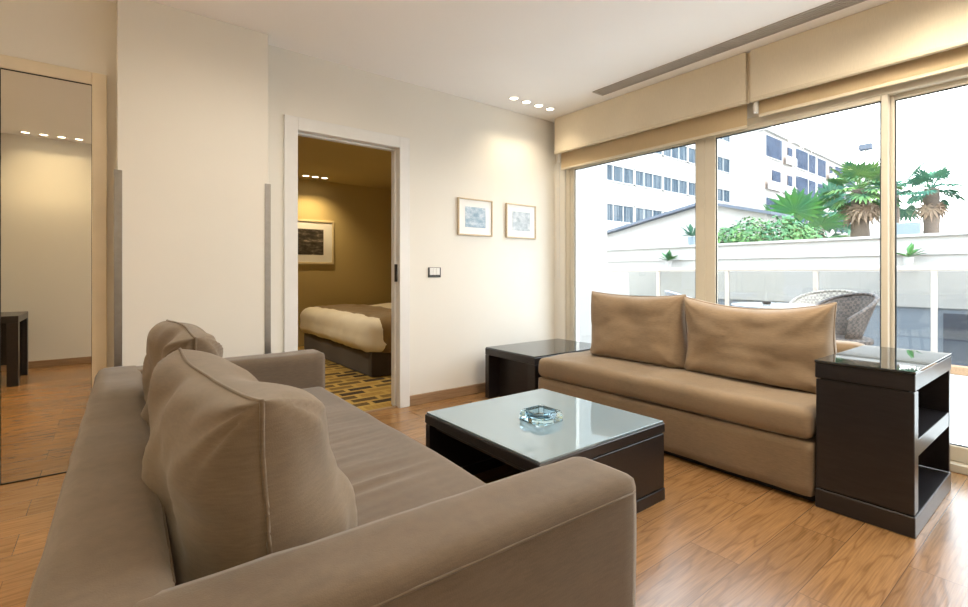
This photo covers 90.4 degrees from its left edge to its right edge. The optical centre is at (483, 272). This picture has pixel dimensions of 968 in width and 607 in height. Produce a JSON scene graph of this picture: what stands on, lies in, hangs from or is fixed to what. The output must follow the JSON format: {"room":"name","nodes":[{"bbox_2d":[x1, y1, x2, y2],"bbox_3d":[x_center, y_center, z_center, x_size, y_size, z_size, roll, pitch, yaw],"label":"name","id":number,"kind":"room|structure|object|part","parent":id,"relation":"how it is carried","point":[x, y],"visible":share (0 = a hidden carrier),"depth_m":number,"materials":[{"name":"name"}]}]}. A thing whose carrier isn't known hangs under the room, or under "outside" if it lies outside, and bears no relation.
{"room":"living room","nodes":[
{"label":"living room","id":0,"kind":"room"},
{"bbox_2d":[117,0,267,365],"bbox_3d":[-1.732,-0.230,2.902,0.772,2.600,0.150,0,0,-38],"label":"wall pier","id":1,"kind":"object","parent":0,"point":[192,88],"visible":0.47,"depth_m":2.81,"materials":[{"name":"paint"}]},
{"bbox_2d":[114,169,121,366],"bbox_3d":[-1.995,0.245,2.620,0.036,1.610,0.035,0,0,-38],"label":"guard","id":2,"kind":"object","parent":1,"relation":"attached to","point":[117,173],"visible":0.59,"depth_m":2.60,"materials":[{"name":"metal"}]},
{"bbox_2d":[265,184,270,353],"bbox_3d":[-1.392,0.240,3.086,0.036,1.620,0.035,0,0,-38],"label":"guard","id":3,"kind":"object","parent":1,"relation":"attached to","point":[267,186],"visible":0.59,"depth_m":3.07,"materials":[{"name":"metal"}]},
{"bbox_2d":[0,0,555,395],"bbox_3d":[-1.376,-0.230,3.354,5.630,2.600,0.130,0,0,-38],"label":"wall","id":4,"kind":"structure","parent":0,"point":[497,290],"depth_m":4.00,"materials":[{"name":"paint"}]},
{"bbox_2d":[0,68,0,484],"bbox_3d":[-2.761,0.018,2.182,0.804,2.104,0.023,0,0,-38],"label":"closet door","id":5,"kind":"structure","parent":4,"relation":"in","point":[0,68],"depth_m":2.43,"materials":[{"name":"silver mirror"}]},
{"bbox_2d":[1,68,91,484],"bbox_3d":[-2.300,0.018,2.539,0.358,2.104,0.023,0,0,-38],"label":"mirror","id":6,"kind":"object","parent":4,"relation":"in","point":[46,122],"depth_m":2.52,"materials":[{"name":"clear mirror"}]},
{"bbox_2d":[0,54,106,386],"bbox_3d":[-2.771,-0.016,2.174,1.678,2.172,0.030,0,0,-38],"label":"trim","id":7,"kind":"structure","parent":4,"relation":"attached to","point":[98,82],"depth_m":2.65,"materials":[{"name":"beige paint"}]},
{"bbox_2d":[284,114,409,407],"bbox_3d":[-1.020,-0.005,3.619,0.964,2.150,0.148,0,0,-38],"label":"door frame","id":8,"kind":"structure","parent":4,"relation":"in","point":[294,126],"depth_m":3.76,"materials":[{"name":"white paint"}]},
{"bbox_3d":[-0.703,0.000,3.835,0.015,0.140,0.025,0,0,-38],"label":"strike plate","id":9,"kind":"part","parent":8,"relation":"part of","materials":[{"name":"black plastic"}]},
{"bbox_2d":[364,406,397,412],"bbox_3d":[-1.010,1.066,3.606,0.784,0.008,0.040,0,0,-38],"label":"trim","id":10,"kind":"structure","parent":4,"relation":"attached to","point":[389,407],"depth_m":3.75,"materials":[{"name":"brown wood"}]},
{"bbox_2d":[428,267,440,276],"bbox_3d":[-0.412,-0.005,4.009,0.124,0.084,0.012,0,0,-38],"label":"light switch","id":11,"kind":"object","parent":4,"relation":"attached to","point":[432,271],"visible":1,"depth_m":4.00,"materials":[{"name":"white plastic"}]},
{"bbox_2d":[410,382,484,405],"bbox_3d":[0.060,1.029,4.375,1.670,0.082,0.014,0,0,-38],"label":"baseboard","id":12,"kind":"structure","parent":4,"relation":"attached to","point":[417,399],"depth_m":4.07,"materials":[{"name":"brown wood"}]},
{"bbox_2d":[457,197,492,236],"bbox_3d":[-0.075,-0.492,4.264,0.380,0.325,0.020,0,0,-38],"label":"framed print","id":13,"kind":"object","parent":4,"relation":"attached to","point":[474,216],"visible":1,"depth_m":4.26,"materials":[{"name":"brown wood"}]},
{"bbox_2d":[505,203,535,238],"bbox_3d":[0.355,-0.492,4.597,0.380,0.325,0.020,0,0,-38],"label":"framed print","id":14,"kind":"object","parent":4,"relation":"attached to","point":[520,220],"visible":1,"depth_m":4.59,"materials":[{"name":"brown wood"}]},
{"bbox_2d":[298,179,390,345],"bbox_3d":[-2.939,-0.155,6.918,4.420,2.450,0.100,0,0,-38],"label":"wall","id":15,"kind":"structure","parent":0,"point":[360,273],"depth_m":7.49,"materials":[{"name":"paint"}]},
{"bbox_2d":[298,219,333,263],"bbox_3d":[-2.712,-0.460,7.016,1.060,0.660,0.020,0,0,-38],"label":"picture","id":16,"kind":"object","parent":15,"relation":"attached to","point":[315,237],"visible":0.58,"depth_m":7.17},
{"bbox_2d":[298,228,323,254],"bbox_3d":[-2.711,-0.460,7.015,0.740,0.380,0.001,0,0,-38],"label":"print","id":17,"kind":"object","parent":16,"relation":"attached to","point":[310,240],"depth_m":7.13},
{"bbox_2d":[298,136,390,188],"bbox_3d":[-1.789,-1.530,5.431,4.220,0.300,3.660,0,0,-38],"label":"ceiling","id":18,"kind":"structure","parent":0,"point":[341,163],"depth_m":6.06,"materials":[{"name":"paint"}]},
{"bbox_2d":[0,346,967,606],"bbox_3d":[0.625,1.170,3.645,9.150,0.200,13.000,0,0,-38],"label":"floor","id":19,"kind":"structure","parent":0,"point":[716,538],"depth_m":1.92,"materials":[{"name":"brown wood"}]},
{"bbox_2d":[25,349,636,606],"bbox_3d":[-0.772,0.766,1.732,1.077,0.609,2.362,0,0,-37],"label":"sofa","id":20,"kind":"object","parent":19,"relation":"on","point":[429,532],"visible":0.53,"depth_m":0.93,"materials":[{"name":"beige fabric"}]},
{"bbox_2d":[141,319,222,427],"bbox_3d":[-1.076,0.426,1.733,0.314,0.497,0.717,0,0,-38],"label":"cushion","id":21,"kind":"object","parent":20,"relation":"on","point":[166,337],"visible":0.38,"depth_m":1.63,"materials":[{"name":"beige fabric"}]},
{"bbox_2d":[141,348,357,585],"bbox_3d":[-0.585,0.446,1.152,0.416,0.456,0.765,0,0,-38],"label":"cushion","id":22,"kind":"object","parent":20,"relation":"on","point":[242,469],"visible":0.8,"depth_m":0.87,"materials":[{"name":"beige fabric"}]},
{"bbox_2d":[302,387,485,526],"bbox_3d":[-0.718,0.733,1.774,0.903,0.176,2.003,0,0,-37],"label":"seat cushion","id":23,"kind":"object","parent":20,"relation":"on","point":[389,472],"depth_m":1.63,"materials":[{"name":"beige fabric"}]},
{"bbox_2d":[300,303,390,376],"bbox_3d":[-1.085,0.545,6.306,1.996,1.050,2.367,0,0,-38],"label":"bed","id":24,"kind":"object","parent":19,"relation":"on","point":[355,337],"visible":0.44,"depth_m":5.32,"materials":[{"name":"white fabric"}]},
{"bbox_2d":[300,303,390,351],"bbox_3d":[-1.113,0.650,6.279,1.918,0.407,2.341,0,0,-38],"label":"duvet","id":25,"kind":"object","parent":24,"relation":"on","point":[344,327],"depth_m":5.45,"materials":[{"name":"white fabric"}]},
{"bbox_2d":[485,338,590,398],"bbox_3d":[0.551,0.853,4.160,0.895,0.434,0.615,0,0,-38],"label":"side table","id":26,"kind":"object","parent":19,"relation":"on","point":[510,369],"visible":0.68,"depth_m":4.05,"materials":[{"name":"brown wood"}]},
{"bbox_3d":[0.379,0.885,4.384,0.895,0.370,0.050,0,0,-38],"label":"panel","id":27,"kind":"part","parent":26,"relation":"part of","materials":[{"name":"brown wood"}]},
{"bbox_3d":[0.290,0.885,3.980,0.020,0.370,0.480,0,0,-38],"label":"panel","id":28,"kind":"part","parent":26,"relation":"part of","materials":[{"name":"brown wood"}]},
{"bbox_3d":[0.714,0.885,3.951,0.895,0.370,0.085,0,0,-38],"label":"panel","id":29,"kind":"part","parent":26,"relation":"part of","materials":[{"name":"brown wood"}]},
{"bbox_3d":[0.551,0.640,4.160,0.887,0.009,0.607,0,0,-38],"label":"glass","id":30,"kind":"part","parent":26,"relation":"part of","materials":[{"name":"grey glass"}]},
{"bbox_2d":[425,388,664,513],"bbox_3d":[0.279,0.884,2.343,0.823,0.372,0.820,0,0,-38],"label":"coffee table","id":31,"kind":"object","parent":19,"relation":"on","point":[480,436],"visible":0.73,"depth_m":2.20,"materials":[{"name":"brown wood"}]},
{"bbox_3d":[0.042,0.884,2.649,0.817,0.252,0.040,0,0,-38],"label":"panel","id":32,"kind":"part","parent":31,"relation":"part of","materials":[{"name":"brown wood"}]},
{"bbox_3d":[0.042,1.042,2.649,0.823,0.056,0.046,0,0,-38],"label":"foot rail","id":33,"kind":"part","parent":31,"relation":"part of","materials":[{"name":"brown wood"}]},
{"bbox_2d":[520,405,562,425],"bbox_3d":[0.271,0.674,2.284,0.158,0.048,0.158,0,0,-38],"label":"ashtray","id":34,"kind":"object","parent":31,"relation":"on","point":[539,415],"visible":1,"depth_m":2.24,"materials":[{"name":"clear glass"}]},
{"bbox_3d":[0.279,0.730,2.343,0.823,0.044,0.820,0,0,-38],"label":"frame","id":35,"kind":"part","parent":31,"relation":"part of","materials":[{"name":"brown wood"}]},
{"bbox_3d":[0.279,0.703,2.343,0.811,0.010,0.808,0,0,-38],"label":"glass","id":36,"kind":"part","parent":31,"relation":"part of","materials":[{"name":"blue"}]},
{"bbox_3d":[0.516,0.884,2.037,0.817,0.252,0.040,0,0,-38],"label":"panel","id":37,"kind":"part","parent":31,"relation":"part of","materials":[{"name":"brown wood"}]},
{"bbox_3d":[0.516,1.042,2.037,0.823,0.056,0.046,0,0,-38],"label":"foot rail","id":38,"kind":"part","parent":31,"relation":"part of","materials":[{"name":"brown wood"}]},
{"bbox_2d":[664,290,690,297],"bbox_3d":[2.498,0.649,5.660,0.703,0.886,0.748,0,0,12],"label":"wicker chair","id":39,"kind":"object","parent":19,"relation":"on","point":[668,293],"visible":0.17,"depth_m":5.58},
{"bbox_2d":[538,340,864,501],"bbox_3d":[1.297,0.731,3.185,0.897,0.677,1.806,0,0,-38],"label":"sofa","id":40,"kind":"object","parent":19,"relation":"on","point":[756,432],"visible":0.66,"depth_m":2.61,"materials":[{"name":"beige fabric"}]},
{"bbox_2d":[590,291,687,368],"bbox_3d":[1.128,0.389,3.497,0.337,0.495,0.800,0,0,-38],"label":"cushion","id":41,"kind":"object","parent":40,"relation":"on","point":[647,329],"visible":0.88,"depth_m":3.33,"materials":[{"name":"beige fabric"}]},
{"bbox_2d":[538,350,815,438],"bbox_3d":[1.249,0.705,3.149,0.777,0.159,1.806,0,0,-38],"label":"seat cushion","id":42,"kind":"object","parent":40,"relation":"on","point":[776,412],"depth_m":2.73,"materials":[{"name":"beige fabric"}]},
{"bbox_3d":[1.299,0.912,3.186,0.870,0.262,1.805,0,0,-38],"label":"seat","id":43,"kind":"part","parent":40,"relation":"part of","materials":[{"name":"beige fabric"}]},
{"bbox_2d":[684,296,836,393],"bbox_3d":[1.610,0.395,2.847,0.344,0.489,0.874,0,0,-38],"label":"cushion","id":44,"kind":"object","parent":40,"relation":"on","point":[780,347],"visible":0.88,"depth_m":2.69,"materials":[{"name":"beige fabric"}]},
{"bbox_2d":[731,302,815,308],"bbox_3d":[3.240,0.720,5.290,0.940,0.742,0.940,0,0,-38],"label":"table","id":45,"kind":"object","parent":19,"relation":"on","point":[774,305],"visible":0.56,"depth_m":5.16,"materials":[{"name":"white glass"}]},
{"bbox_2d":[607,265,967,375],"bbox_3d":[4.072,0.505,6.503,0.120,1.170,12.300,0,0,-38],"label":"glass balustrade","id":46,"kind":"object","parent":19,"relation":"on","point":[955,369],"visible":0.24,"depth_m":5.89,"materials":[{"name":"white paint"}]},
{"bbox_3d":[2.906,0.485,8.008,0.050,1.030,0.050,0,0,-38],"label":"post","id":47,"kind":"part","parent":46,"relation":"part of","materials":[{"name":"white metal"}]},
{"bbox_3d":[3.599,0.485,7.113,0.050,1.030,0.050,0,0,-38],"label":"post","id":48,"kind":"part","parent":46,"relation":"part of","materials":[{"name":"white metal"}]},
{"bbox_3d":[4.072,-0.052,6.503,0.060,0.055,12.300,0,0,-38],"label":"rail","id":49,"kind":"part","parent":46,"relation":"part of","materials":[{"name":"white metal"}]},
{"bbox_3d":[4.292,0.485,6.218,0.050,1.030,0.050,0,0,-38],"label":"post","id":50,"kind":"part","parent":46,"relation":"part of","materials":[{"name":"white metal"}]},
{"bbox_3d":[4.985,0.485,5.323,0.050,1.030,0.050,0,0,-38],"label":"post","id":51,"kind":"part","parent":46,"relation":"part of","materials":[{"name":"white metal"}]},
{"bbox_2d":[789,289,856,303],"bbox_3d":[4.091,0.647,5.761,0.703,0.891,0.748,0,0,-30],"label":"wicker chair","id":52,"kind":"object","parent":19,"relation":"on","point":[813,297],"visible":0.22,"depth_m":6.03,"materials":[{"name":"grey wicker"}]},
{"bbox_2d":[815,292,879,345],"bbox_3d":[3.718,0.648,5.009,0.639,0.889,0.633,0,0,-8],"label":"wicker chair","id":53,"kind":"object","parent":19,"relation":"on","point":[854,311],"visible":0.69,"depth_m":5.01,"materials":[{"name":"grey wicker"}]},
{"bbox_3d":[3.688,0.693,5.005,0.580,0.075,0.580,0,0,-8],"label":"seat","id":54,"kind":"part","parent":53,"relation":"part of","materials":[{"name":"fabric"}]},
{"bbox_2d":[814,345,951,538],"bbox_3d":[1.915,0.734,2.292,0.739,0.672,0.353,0,0,-38],"label":"side table","id":55,"kind":"object","parent":19,"relation":"on","point":[883,413],"visible":1,"depth_m":2.09,"materials":[{"name":"brown wood"}]},
{"bbox_3d":[1.653,0.732,2.090,0.067,0.496,0.343,0,0,-38],"label":"panel","id":56,"kind":"part","parent":55,"relation":"part of","materials":[{"name":"brown wood"}]},
{"bbox_3d":[1.915,0.404,2.292,0.739,0.012,0.353,0,0,-38],"label":"glass","id":57,"kind":"part","parent":55,"relation":"part of","materials":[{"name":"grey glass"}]},
{"bbox_3d":[1.939,0.720,2.294,0.635,0.070,0.315,0,0,-38],"label":"shelf","id":58,"kind":"part","parent":55,"relation":"part of","materials":[{"name":"brown wood"}]},
{"bbox_3d":[2.194,0.729,2.508,0.030,0.502,0.343,0,0,-38],"label":"panel","id":59,"kind":"part","parent":55,"relation":"part of","materials":[{"name":"brown wood"}]},
{"bbox_2d":[107,0,892,122],"bbox_3d":[-0.131,-1.630,1.745,5.630,0.200,4.220,0,0,-38],"label":"ceiling","id":60,"kind":"structure","parent":0,"point":[549,53],"depth_m":3.11,"materials":[{"name":"paint"}]},
{"bbox_2d":[509,96,518,99],"bbox_3d":[0.262,-1.527,4.202,0.091,0.006,0.091,0,0,-38],"label":"recessed light","id":61,"kind":"object","parent":60,"relation":"in","point":[511,97],"visible":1,"depth_m":4.20,"materials":[{"name":"white paint"}]},
{"bbox_2d":[521,100,531,103],"bbox_3d":[0.379,-1.527,4.293,0.091,0.006,0.091,0,0,-38],"label":"recessed light","id":62,"kind":"object","parent":60,"relation":"in","point":[523,101],"visible":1,"depth_m":4.29,"materials":[{"name":"white paint"}]},
{"bbox_2d":[534,104,543,107],"bbox_3d":[0.499,-1.527,4.386,0.091,0.006,0.091,0,0,-38],"label":"recessed light","id":63,"kind":"object","parent":60,"relation":"in","point":[535,105],"visible":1,"depth_m":4.38,"materials":[{"name":"white paint"}]},
{"bbox_2d":[545,107,554,110],"bbox_3d":[0.615,-1.527,4.476,0.091,0.006,0.091,0,0,-38],"label":"recessed light","id":64,"kind":"object","parent":60,"relation":"in","point":[547,108],"visible":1,"depth_m":4.47,"materials":[{"name":"white paint"}]},
{"bbox_2d":[593,0,866,95],"bbox_3d":[1.914,-1.526,2.869,0.130,0.008,3.095,0,0,-38],"label":"ceiling vent","id":65,"kind":"object","parent":60,"relation":"in","point":[836,5],"visible":1,"depth_m":3.17,"materials":[{"name":"grey metal"}]},
{"bbox_2d":[579,164,606,342],"bbox_3d":[1.018,-0.530,5.245,0.470,3.600,0.450,0,0,-38],"label":"wall","id":66,"kind":"structure","parent":0,"point":[592,180],"depth_m":5.03,"materials":[{"name":"white paint"}]},
{"bbox_2d":[554,101,758,341],"bbox_3d":[2.021,-0.230,3.385,0.220,2.600,3.980,0,0,-38],"label":"wall","id":67,"kind":"structure","parent":0,"point":[559,283],"depth_m":4.83,"materials":[{"name":"paint"}]},
{"bbox_2d":[566,67,967,474],"bbox_3d":[2.048,-0.015,3.317,0.150,2.170,3.840,0,0,-38],"label":"window","id":68,"kind":"structure","parent":67,"relation":"in","point":[706,149],"depth_m":3.05,"materials":[{"name":"beige wood"}]},
{"bbox_3d":[1.286,-0.015,4.222,0.042,2.080,1.367,0,0,-38],"label":"sash","id":69,"kind":"part","parent":68,"relation":"part of","materials":[{"name":"beige metal"}]},
{"bbox_2d":[554,52,746,277],"bbox_3d":[1.287,-0.739,4.067,0.099,1.578,1.817,0,0,-38],"label":"roller blind","id":70,"kind":"object","parent":68,"relation":"attached to","point":[709,100],"visible":1,"depth_m":3.86,"materials":[{"name":"beige fabric"}]},
{"bbox_3d":[0.742,-0.540,4.792,0.028,1.180,0.004,0,0,-38],"label":"pull cord","id":71,"kind":"part","parent":70,"relation":"part of","materials":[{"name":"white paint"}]},
{"bbox_2d":[561,104,746,167],"bbox_3d":[1.308,-1.254,4.076,0.004,0.432,1.765,0,0,-38],"label":"shade","id":72,"kind":"object","parent":68,"relation":"attached to","point":[732,119],"depth_m":3.89,"materials":[{"name":"beige fabric"}]},
{"bbox_3d":[2.039,-0.015,3.249,0.042,2.080,1.093,0,0,-38],"label":"sash","id":73,"kind":"part","parent":68,"relation":"part of","materials":[{"name":"clear glass"}]},
{"bbox_2d":[747,0,967,116],"bbox_3d":[2.455,-1.302,2.558,0.099,0.453,2.040,0,0,-38],"label":"roller blind","id":74,"kind":"object","parent":68,"relation":"attached to","point":[894,42],"visible":0.99,"depth_m":2.82,"materials":[{"name":"beige fabric"}]},
{"bbox_2d":[759,45,967,113],"bbox_3d":[2.491,-1.282,2.547,0.004,0.377,1.940,0,0,-38],"label":"shade","id":75,"kind":"object","parent":68,"relation":"attached to","point":[957,58],"depth_m":2.82,"materials":[{"name":"beige fabric"}]},
{"bbox_3d":[2.792,-0.015,2.348,0.040,2.080,1.295,0,0,-38],"label":"sash","id":76,"kind":"part","parent":68,"relation":"part of","materials":[{"name":"beige metal"}]},
{"label":"outside","id":77,"kind":"structure","parent":0,"visible":0},
{"bbox_3d":[19.012,4.220,65.296,170.000,0.300,160.000,0,0,-38],"label":"ground","id":78,"kind":"structure","parent":77,"visible":0},
{"bbox_2d":[607,203,793,248],"bbox_3d":[5.794,0.970,16.245,1.550,6.200,7.800,0,0,-38],"label":"annex","id":79,"kind":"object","parent":78,"relation":"on","point":[664,229],"visible":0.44,"depth_m":15.16,"materials":[{"name":"white paint"}]},
{"bbox_2d":[607,127,899,236],"bbox_3d":[29.797,-6.430,61.164,98.000,21.000,19.737,0,0,-38],"label":"apartment block","id":80,"kind":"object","parent":78,"relation":"on","point":[754,166],"visible":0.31,"depth_m":47.88,"materials":[{"name":"white paint"}]},
{"bbox_3d":[10.489,-7.705,37.562,3.770,1.170,0.030,0,0,-38],"label":"pane","id":81,"kind":"part","parent":80,"relation":"part of","materials":[{"name":"blue glass"}]},
{"bbox_3d":[10.489,-4.655,37.562,3.770,1.270,0.030,0,0,-38],"label":"pane","id":82,"kind":"part","parent":80,"relation":"part of","materials":[{"name":"blue glass"}]},
{"bbox_3d":[13.691,-7.705,40.041,3.770,1.170,0.030,0,0,-38],"label":"pane","id":83,"kind":"part","parent":80,"relation":"part of","materials":[{"name":"blue glass"}]},
{"bbox_3d":[13.691,-4.655,40.041,3.770,1.270,0.030,0,0,-38],"label":"pane","id":84,"kind":"part","parent":80,"relation":"part of","materials":[{"name":"blue glass"}]},
{"bbox_3d":[16.894,-10.780,42.520,3.770,1.320,0.030,0,0,-38],"label":"pane","id":85,"kind":"part","parent":80,"relation":"part of","materials":[{"name":"blue glass"}]},
{"bbox_3d":[16.894,-7.705,42.520,3.770,1.170,0.030,0,0,-38],"label":"pane","id":86,"kind":"part","parent":80,"relation":"part of","materials":[{"name":"blue glass"}]},
{"bbox_3d":[20.097,-10.780,44.999,3.770,1.320,0.030,0,0,-38],"label":"pane","id":87,"kind":"part","parent":80,"relation":"part of","materials":[{"name":"blue glass"}]},
{"bbox_3d":[20.097,-7.705,44.999,3.770,1.170,0.030,0,0,-38],"label":"pane","id":88,"kind":"part","parent":80,"relation":"part of","materials":[{"name":"blue glass"}]},
{"bbox_3d":[23.300,-10.780,47.478,3.770,1.320,0.030,0,0,-38],"label":"pane","id":89,"kind":"part","parent":80,"relation":"part of","materials":[{"name":"blue glass"}]},
{"bbox_3d":[23.300,-7.705,47.478,3.770,1.170,0.030,0,0,-38],"label":"pane","id":90,"kind":"part","parent":80,"relation":"part of","materials":[{"name":"blue glass"}]},
{"bbox_3d":[29.510,-6.430,48.873,3.660,2.200,0.050,0,0,-38],"label":"pane","id":91,"kind":"part","parent":80,"relation":"part of","materials":[{"name":"blue glass"}]},
{"bbox_3d":[29.510,-12.705,48.873,3.660,2.050,0.050,0,0,-38],"label":"pane","id":92,"kind":"part","parent":80,"relation":"part of","materials":[{"name":"blue glass"}]},
{"bbox_3d":[29.977,-9.430,49.299,2.040,2.000,0.070,0,0,-38],"label":"balcony door","id":93,"kind":"part","parent":80,"relation":"part of","materials":[{"name":"blue glass"}]},
{"bbox_3d":[29.663,-8.755,48.676,3.900,0.850,0.150,0,0,-38],"label":"balustrade","id":94,"kind":"part","parent":80,"relation":"part of","materials":[{"name":"white paint"}]},
{"bbox_3d":[32.905,-9.430,51.708,1.260,2.000,0.070,0,0,-38],"label":"balcony door","id":95,"kind":"part","parent":80,"relation":"part of","materials":[{"name":"blue glass"}]},
{"bbox_3d":[32.905,-12.505,51.708,1.260,1.850,0.070,0,0,-38],"label":"balcony door","id":96,"kind":"part","parent":80,"relation":"part of","materials":[{"name":"white"}]},
{"bbox_3d":[32.796,-8.755,51.244,2.600,0.850,0.150,0,0,-38],"label":"balustrade","id":97,"kind":"part","parent":80,"relation":"part of","materials":[{"name":"white paint"}]},
{"bbox_3d":[32.796,-11.905,51.244,2.600,0.850,0.150,0,0,-38],"label":"balustrade","id":98,"kind":"part","parent":80,"relation":"part of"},
{"bbox_3d":[35.660,-9.630,53.915,3.360,2.200,0.050,0,0,-38],"label":"pane","id":99,"kind":"part","parent":80,"relation":"part of","materials":[{"name":"blue glass"}]},
{"bbox_3d":[35.660,-12.705,53.915,3.360,2.050,0.050,0,0,-38],"label":"pane","id":100,"kind":"part","parent":80,"relation":"part of","materials":[{"name":"blue glass"}]},
{"bbox_3d":[38.291,-9.630,56.072,1.960,2.200,0.050,0,0,-38],"label":"pane","id":101,"kind":"part","parent":80,"relation":"part of","materials":[{"name":"blue glass"}]},
{"bbox_3d":[38.291,-12.705,56.072,1.960,2.050,0.050,0,0,-38],"label":"pane","id":102,"kind":"part","parent":80,"relation":"part of","materials":[{"name":"blue glass"}]},
{"bbox_3d":[40.921,-12.705,58.228,2.560,2.050,0.050,0,0,-38],"label":"pane","id":103,"kind":"part","parent":80,"relation":"part of","materials":[{"name":"blue glass"}]},
{"bbox_3d":[50.391,-14.330,66.252,59.244,0.400,0.750,0,0,-39],"label":"cornice","id":104,"kind":"part","parent":80,"relation":"part of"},
{"bbox_3d":[46.492,-12.705,62.794,3.360,2.050,0.050,0,0,-38],"label":"pane","id":105,"kind":"part","parent":80,"relation":"part of","materials":[{"name":"blue glass"}]},
{"bbox_2d":[718,214,827,242],"bbox_3d":[6.888,1.318,12.041,1.660,5.503,3.019,0,0,-38],"label":"bush","id":106,"kind":"object","parent":78,"relation":"on","point":[799,231],"visible":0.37,"depth_m":11.66,"materials":[{"name":"green plant"}]},
{"bbox_2d":[628,295,967,352],"bbox_3d":[6.414,2.285,7.177,0.270,3.570,19.500,0,0,-38],"label":"wall","id":107,"kind":"structure","parent":78,"relation":"on","point":[913,323],"depth_m":7.09,"materials":[{"name":"white paint"}]},
{"bbox_2d":[607,231,967,308],"bbox_3d":[6.402,-0.035,7.168,0.400,1.070,19.500,0,0,-38],"label":"wall","id":108,"kind":"structure","parent":107,"relation":"on","point":[945,248],"depth_m":8.22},
{"bbox_2d":[659,250,677,267],"bbox_3d":[3.838,-0.287,9.915,0.360,0.395,0.436,0,0,-19],"label":"potted plant","id":109,"kind":"object","parent":108,"relation":"attached to","point":[668,256],"visible":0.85,"depth_m":9.89,"materials":[{"name":"green plant"}]},
{"bbox_3d":[3.812,-0.168,9.943,0.144,0.156,0.144,0,0,-38],"label":"pot","id":110,"kind":"part","parent":109,"relation":"part of","materials":[{"name":"white ceramic"}]},
{"bbox_2d":[681,224,694,244],"bbox_3d":[4.304,-0.797,9.879,0.369,0.454,0.515,0,0,-38],"label":"potted plant","id":111,"kind":"object","parent":108,"relation":"on","point":[691,240],"visible":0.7,"depth_m":9.83,"materials":[{"name":"green plant"}]},
{"bbox_3d":[4.267,-0.658,9.878,0.163,0.177,0.163,0,0,-38],"label":"pot","id":112,"kind":"part","parent":111,"relation":"part of","materials":[{"name":"white ceramic"}]},
{"bbox_2d":[897,243,924,265],"bbox_3d":[6.133,-0.268,6.933,0.360,0.356,0.395,0,0,-38],"label":"potted plant","id":113,"kind":"object","parent":108,"relation":"attached to","point":[908,261],"visible":0.85,"depth_m":6.91,"materials":[{"name":"green plant"}]},
{"bbox_3d":[6.131,-0.158,6.946,0.125,0.135,0.125,0,0,-38],"label":"pot","id":114,"kind":"part","parent":113,"relation":"part of","materials":[{"name":"white ceramic"}]},
{"bbox_2d":[943,313,967,365],"bbox_3d":[6.621,1.420,6.673,0.040,1.700,0.350,0,0,-38],"label":"window","id":115,"kind":"structure","parent":107,"relation":"in","point":[955,326],"depth_m":6.69,"materials":[{"name":"glass"}]},
{"bbox_2d":[763,187,849,238],"bbox_3d":[9.923,0.731,15.868,4.280,6.679,4.256,0,0,14],"label":"fan palm","id":116,"kind":"object","parent":78,"relation":"on","point":[802,206],"visible":0.16,"depth_m":14.73,"materials":[{"name":"green plant"}]},
{"bbox_2d":[769,175,850,237],"bbox_3d":[13.851,0.059,19.863,3.678,8.022,3.588,0,0,28],"label":"fan palm","id":117,"kind":"object","parent":78,"relation":"on","point":[828,187],"visible":0.15,"depth_m":19.14,"materials":[{"name":"green plant"}]},
{"bbox_2d":[819,158,904,236],"bbox_3d":[11.383,0.308,14.632,2.218,7.523,2.161,0,0,-38],"label":"fan palm","id":118,"kind":"object","parent":78,"relation":"on","point":[860,211],"visible":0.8,"depth_m":14.41,"materials":[{"name":"green plant"}]},
{"bbox_2d":[859,143,872,187],"bbox_3d":[14.093,-0.345,17.736,0.200,8.830,0.400,0,0,-38],"label":"light","id":119,"kind":"object","parent":78,"relation":"on","point":[868,146],"visible":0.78,"depth_m":17.70,"materials":[{"name":"white metal"}]},
{"bbox_2d":[847,159,927,222],"bbox_3d":[17.927,-0.357,20.916,3.075,8.853,2.894,0,0,-18],"label":"fan palm","id":120,"kind":"object","parent":78,"relation":"on","point":[902,213],"visible":0.23,"depth_m":21.08,"materials":[{"name":"green plant"}]},
{"bbox_2d":[897,222,922,234],"bbox_3d":[10.768,1.395,12.229,0.200,5.350,0.560,0,0,-38],"label":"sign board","id":121,"kind":"object","parent":78,"relation":"on","point":[908,227],"visible":0.16,"depth_m":12.10,"materials":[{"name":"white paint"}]},
{"bbox_2d":[897,164,967,232],"bbox_3d":[12.383,0.524,13.409,1.655,7.092,1.642,0,0,-38],"label":"fan palm","id":122,"kind":"object","parent":78,"relation":"on","point":[931,209],"visible":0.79,"depth_m":13.22,"materials":[{"name":"green plant"}]},
{"bbox_3d":[12.383,-2.363,13.409,1.655,1.319,1.642,0,0,-38],"label":"crown","id":123,"kind":"part","parent":122,"relation":"part of","materials":[{"name":"green plant"}]}
]}

